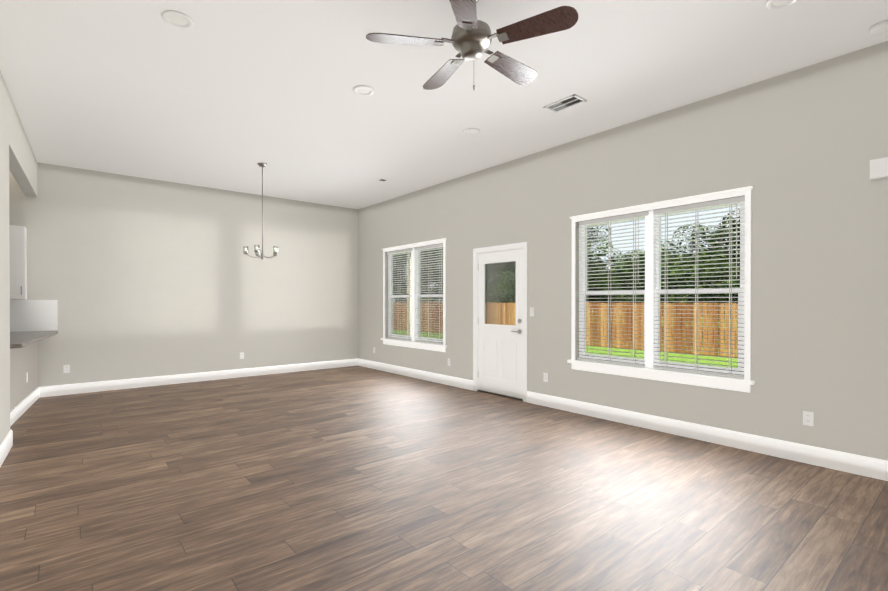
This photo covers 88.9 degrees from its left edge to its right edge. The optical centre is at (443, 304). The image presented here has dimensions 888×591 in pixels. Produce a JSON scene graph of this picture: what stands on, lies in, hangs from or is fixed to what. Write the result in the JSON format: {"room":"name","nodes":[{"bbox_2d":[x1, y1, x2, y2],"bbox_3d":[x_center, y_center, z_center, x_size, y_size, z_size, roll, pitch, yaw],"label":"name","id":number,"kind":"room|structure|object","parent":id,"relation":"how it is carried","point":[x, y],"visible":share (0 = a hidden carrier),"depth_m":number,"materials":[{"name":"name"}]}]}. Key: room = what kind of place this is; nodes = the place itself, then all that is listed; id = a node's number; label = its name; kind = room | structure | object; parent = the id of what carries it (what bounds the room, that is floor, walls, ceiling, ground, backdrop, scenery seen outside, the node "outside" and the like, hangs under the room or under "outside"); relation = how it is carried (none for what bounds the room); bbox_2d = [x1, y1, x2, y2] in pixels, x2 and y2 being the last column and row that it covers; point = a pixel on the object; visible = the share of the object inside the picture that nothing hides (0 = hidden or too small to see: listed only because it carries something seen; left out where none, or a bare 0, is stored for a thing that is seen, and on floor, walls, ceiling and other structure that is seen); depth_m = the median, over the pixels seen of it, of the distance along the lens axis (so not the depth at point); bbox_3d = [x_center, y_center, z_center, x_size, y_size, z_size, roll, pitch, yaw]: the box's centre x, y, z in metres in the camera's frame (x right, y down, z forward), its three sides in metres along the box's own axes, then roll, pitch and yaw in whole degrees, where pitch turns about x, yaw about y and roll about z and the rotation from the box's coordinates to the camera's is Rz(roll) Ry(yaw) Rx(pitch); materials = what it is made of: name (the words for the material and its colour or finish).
{"room":"empty living room","nodes":[
{"label":"empty living room","id":0,"kind":"room"},
{"bbox_2d":[0,71,9,444],"bbox_3d":[-1.645,-0.312,1.026,0.390,3.270,7.880,0,0,-40],"label":"wall","id":1,"kind":"structure","parent":0,"point":[4,288],"depth_m":3.95,"materials":[{"name":"beige paint"}]},
{"bbox_2d":[0,430,12,466],"bbox_3d":[-1.593,1.249,1.077,0.286,0.148,7.880,0,0,-40],"label":"baseboard","id":2,"kind":"structure","parent":1,"relation":"attached to","point":[6,445],"depth_m":3.90,"materials":[{"name":"white wood"}]},
{"bbox_2d":[9,93,36,196],"bbox_3d":[-4.879,-1.726,5.191,0.211,0.480,2.670,0,0,-40],"label":"wall","id":3,"kind":"structure","parent":0,"point":[22,165],"depth_m":5.02,"materials":[{"name":"beige paint"}]},
{"bbox_2d":[9,162,357,386],"bbox_3d":[-5.000,-0.340,6.931,8.200,3.270,0.150,0,0,-40],"label":"wall","id":4,"kind":"structure","parent":0,"point":[137,277],"depth_m":7.38,"materials":[{"name":"beige paint"}]},
{"bbox_2d":[9,225,26,298],"bbox_3d":[-5.857,-0.547,5.895,0.600,0.965,0.339,0,0,-40],"label":"upper cabinet","id":5,"kind":"object","parent":4,"relation":"attached to","point":[18,257],"visible":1,"depth_m":5.91,"materials":[{"name":"white wood"}]},
{"bbox_2d":[10,300,57,331],"bbox_3d":[-6.505,0.159,5.575,2.650,0.434,0.010,0,0,-40],"label":"backsplash","id":6,"kind":"structure","parent":4,"relation":"attached to","point":[33,315],"depth_m":6.26,"materials":[{"name":"white"}]},
{"bbox_2d":[63,365,69,372],"bbox_3d":[-5.413,0.928,6.488,0.070,0.115,0.009,0,0,-40],"label":"electrical outlet","id":7,"kind":"object","parent":4,"relation":"attached to","point":[66,368],"visible":1,"depth_m":6.48,"materials":[{"name":"white plastic"}]},
{"bbox_2d":[39,358,357,397],"bbox_3d":[-3.721,1.217,7.894,5.010,0.148,0.016,0,0,-40],"label":"baseboard","id":8,"kind":"structure","parent":4,"relation":"attached to","point":[65,389],"depth_m":7.41,"materials":[{"name":"white wood"}]},
{"bbox_2d":[0,366,887,590],"bbox_3d":[-1.521,1.375,2.874,8.350,0.120,10.850,0,0,-40],"label":"floor","id":9,"kind":"structure","parent":0,"point":[355,478],"depth_m":3.04,"materials":[{"name":"brown wood"}]},
{"bbox_2d":[10,332,57,425],"bbox_3d":[-4.913,0.842,4.876,1.110,0.924,1.830,0,0,-40],"label":"half wall","id":10,"kind":"structure","parent":9,"relation":"on","point":[24,392],"depth_m":5.38,"materials":[{"name":"beige paint"}]},
{"bbox_2d":[10,330,57,333],"bbox_3d":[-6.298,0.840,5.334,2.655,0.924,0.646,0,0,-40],"label":"countertop","id":11,"kind":"structure","parent":10,"relation":"on","point":[57,330],"depth_m":6.00,"materials":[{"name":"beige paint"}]},
{"bbox_2d":[0,0,887,208],"bbox_3d":[-0.549,-2.019,3.666,5.821,0.120,10.850,0,0,-40],"label":"ceiling","id":12,"kind":"structure","parent":0,"point":[229,95],"depth_m":3.93,"materials":[{"name":"white paint"}]},
{"bbox_2d":[161,10,193,28],"bbox_3d":[-1.825,-1.950,3.106,0.196,0.012,0.196,0,0,-40],"label":"recessed light","id":13,"kind":"object","parent":12,"relation":"in","point":[177,19],"visible":1,"depth_m":3.10,"materials":[{"name":"white plastic"}]},
{"bbox_2d":[243,163,277,259],"bbox_3d":[-2.568,-1.296,6.380,0.477,1.349,0.459,0,0,-40],"label":"chandelier","id":14,"kind":"object","parent":12,"relation":"hanging from","point":[256,250],"visible":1,"depth_m":6.35,"materials":[{"name":"silver metal"}]},
{"bbox_2d":[353,85,373,95],"bbox_3d":[-0.736,-1.954,4.142,0.196,0.012,0.196,0,0,-40],"label":"recessed light","id":15,"kind":"object","parent":12,"relation":"in","point":[363,90],"visible":1,"depth_m":4.13,"materials":[{"name":"white plastic"}]},
{"bbox_2d":[463,128,479,134],"bbox_3d":[0.315,-1.959,5.146,0.196,0.012,0.196,0,0,-40],"label":"recessed light","id":16,"kind":"object","parent":12,"relation":"in","point":[472,131],"visible":0.98,"depth_m":5.13,"materials":[{"name":"white plastic"}]},
{"bbox_2d":[366,0,577,89],"bbox_3d":[0.196,-1.647,2.854,1.212,0.614,1.241,0,0,-40],"label":"ceiling fan","id":17,"kind":"object","parent":12,"relation":"hanging from","point":[472,36],"visible":1,"depth_m":2.73,"materials":[{"name":"silver metal"}]},
{"bbox_2d":[543,94,586,112],"bbox_3d":[1.178,-1.956,4.421,0.200,0.011,0.360,0,0,-40],"label":"ceiling vent","id":18,"kind":"object","parent":12,"relation":"in","point":[565,103],"visible":1,"depth_m":4.42,"materials":[{"name":"white plastic"}]},
{"bbox_2d":[766,0,798,9],"bbox_3d":[2.182,-1.948,2.901,0.196,0.012,0.196,0,0,-40],"label":"recessed light","id":19,"kind":"object","parent":12,"relation":"in","point":[776,4],"visible":0.98,"depth_m":2.93,"materials":[{"name":"white plastic"}]},
{"bbox_2d":[869,20,887,34],"bbox_3d":[3.077,-1.936,3.171,0.140,0.040,0.140,0,0,-40],"label":"smoke detector","id":20,"kind":"object","parent":12,"relation":"attached to","point":[879,28],"visible":1,"depth_m":3.16,"materials":[{"name":"white plastic"}]},
{"bbox_2d":[358,41,887,460],"bbox_3d":[1.631,-0.333,5.487,0.150,3.270,10.850,0,0,-40],"label":"wall","id":21,"kind":"structure","parent":0,"point":[798,150],"depth_m":4.04,"materials":[{"name":"beige paint"}]},
{"bbox_2d":[381,238,446,351],"bbox_3d":[-0.530,-0.148,8.042,0.203,1.837,1.920,0,0,-40],"label":"window","id":22,"kind":"structure","parent":21,"relation":"in","point":[416,295],"depth_m":7.99,"materials":[{"name":"white"}]},
{"bbox_2d":[473,242,527,401],"bbox_3d":[0.824,0.233,6.435,0.183,2.126,1.031,0,0,-40],"label":"door","id":23,"kind":"structure","parent":21,"relation":"in","point":[499,360],"depth_m":6.43,"materials":[{"name":"white paint"}]},
{"bbox_2d":[530,307,534,316],"bbox_3d":[1.155,0.100,5.933,0.012,0.120,0.075,0,0,-40],"label":"switch plate","id":24,"kind":"object","parent":21,"relation":"attached to","point":[532,311],"visible":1,"depth_m":5.92,"materials":[{"name":"white plastic"}]},
{"bbox_2d":[543,372,547,381],"bbox_3d":[1.297,0.931,5.768,0.009,0.115,0.070,0,0,-40],"label":"electrical outlet","id":25,"kind":"object","parent":21,"relation":"attached to","point":[545,377],"visible":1,"depth_m":5.77,"materials":[{"name":"white plastic"}]},
{"bbox_2d":[358,358,887,480],"bbox_3d":[1.567,1.228,5.442,0.016,0.148,10.550,0,0,-40],"label":"baseboard","id":26,"kind":"structure","parent":21,"relation":"attached to","point":[876,468],"depth_m":4.34,"materials":[{"name":"white wood"}]},
{"bbox_2d":[567,186,754,392],"bbox_3d":[2.181,-0.133,4.782,0.203,1.837,1.920,0,0,-40],"label":"window","id":27,"kind":"structure","parent":21,"relation":"in","point":[651,293],"depth_m":4.66,"materials":[{"name":"white"}]},
{"bbox_2d":[803,411,813,425],"bbox_3d":[2.998,0.941,3.723,0.009,0.115,0.070,0,0,-40],"label":"electrical outlet","id":28,"kind":"object","parent":21,"relation":"attached to","point":[808,418],"visible":1,"depth_m":3.72,"materials":[{"name":"white plastic"}]},
{"bbox_2d":[870,157,887,179],"bbox_3d":[3.259,-1.018,3.385,0.028,0.150,0.110,0,0,-40],"label":"sensor","id":29,"kind":"object","parent":21,"relation":"attached to","point":[879,168],"visible":1,"depth_m":3.38,"materials":[{"name":"white plastic"}]},
{"label":"outside","id":30,"kind":"structure","parent":0,"visible":0},
{"bbox_2d":[512,311,737,367],"bbox_3d":[25.448,1.547,27.810,64.990,0.100,110.000,0,0,-40],"label":"lawn","id":31,"kind":"structure","parent":30,"point":[687,355],"depth_m":14.06,"materials":[{"name":"green plant"}]},
{"bbox_2d":[497,261,515,301],"bbox_3d":[2.325,-3.537,31.871,6.286,9.930,6.129,0,0,-40],"label":"tree","id":32,"kind":"object","parent":31,"relation":"on","point":[503,270],"depth_m":31.74,"materials":[{"name":"green plant"}]},
{"bbox_2d":[498,261,515,309],"bbox_3d":[6.570,-2.684,32.851,8.089,8.220,7.665,0,0,-40],"label":"tree","id":33,"kind":"object","parent":31,"relation":"on","point":[511,265],"depth_m":31.06,"materials":[{"name":"green plant"}]},
{"bbox_2d":[497,224,620,310],"bbox_3d":[6.072,-3.455,26.394,7.632,9.825,7.741,0,0,-40],"label":"tree","id":34,"kind":"object","parent":31,"relation":"on","point":[504,290],"depth_m":26.01,"materials":[{"name":"green plant"}]},
{"bbox_2d":[497,302,737,357],"bbox_3d":[4.019,0.731,18.462,0.108,1.610,73.038,0,0,-40],"label":"fence","id":35,"kind":"object","parent":31,"relation":"on","point":[671,324],"depth_m":14.47,"materials":[{"name":"brown wood"}]},
{"bbox_2d":[586,256,673,324],"bbox_3d":[11.329,-0.891,28.069,8.165,4.698,7.189,0,0,-40],"label":"tree","id":36,"kind":"object","parent":31,"relation":"on","point":[593,286],"depth_m":27.01,"materials":[{"name":"green plant"}]},
{"bbox_2d":[598,241,699,313],"bbox_3d":[11.319,-0.841,24.225,6.392,4.644,6.224,0,0,-40],"label":"tree","id":37,"kind":"object","parent":31,"relation":"on","point":[663,253],"depth_m":24.08,"materials":[{"name":"green plant"}]},
{"bbox_2d":[611,249,739,321],"bbox_3d":[11.199,-0.649,21.395,6.987,4.250,7.281,0,0,-40],"label":"tree","id":38,"kind":"object","parent":31,"relation":"on","point":[640,283],"depth_m":19.39,"materials":[{"name":"green plant"}]},
{"bbox_2d":[669,222,739,315],"bbox_3d":[15.753,-1.398,22.378,7.646,5.755,7.774,0,0,-40],"label":"tree","id":39,"kind":"object","parent":31,"relation":"on","point":[692,242],"depth_m":23.04,"materials":[{"name":"green plant"}]},
{"bbox_2d":[713,208,739,303],"bbox_3d":[15.707,-1.737,19.119,7.530,6.463,7.107,0,0,-40],"label":"tree","id":40,"kind":"object","parent":31,"relation":"on","point":[723,235],"depth_m":20.27,"materials":[{"name":"green plant"}]}
]}

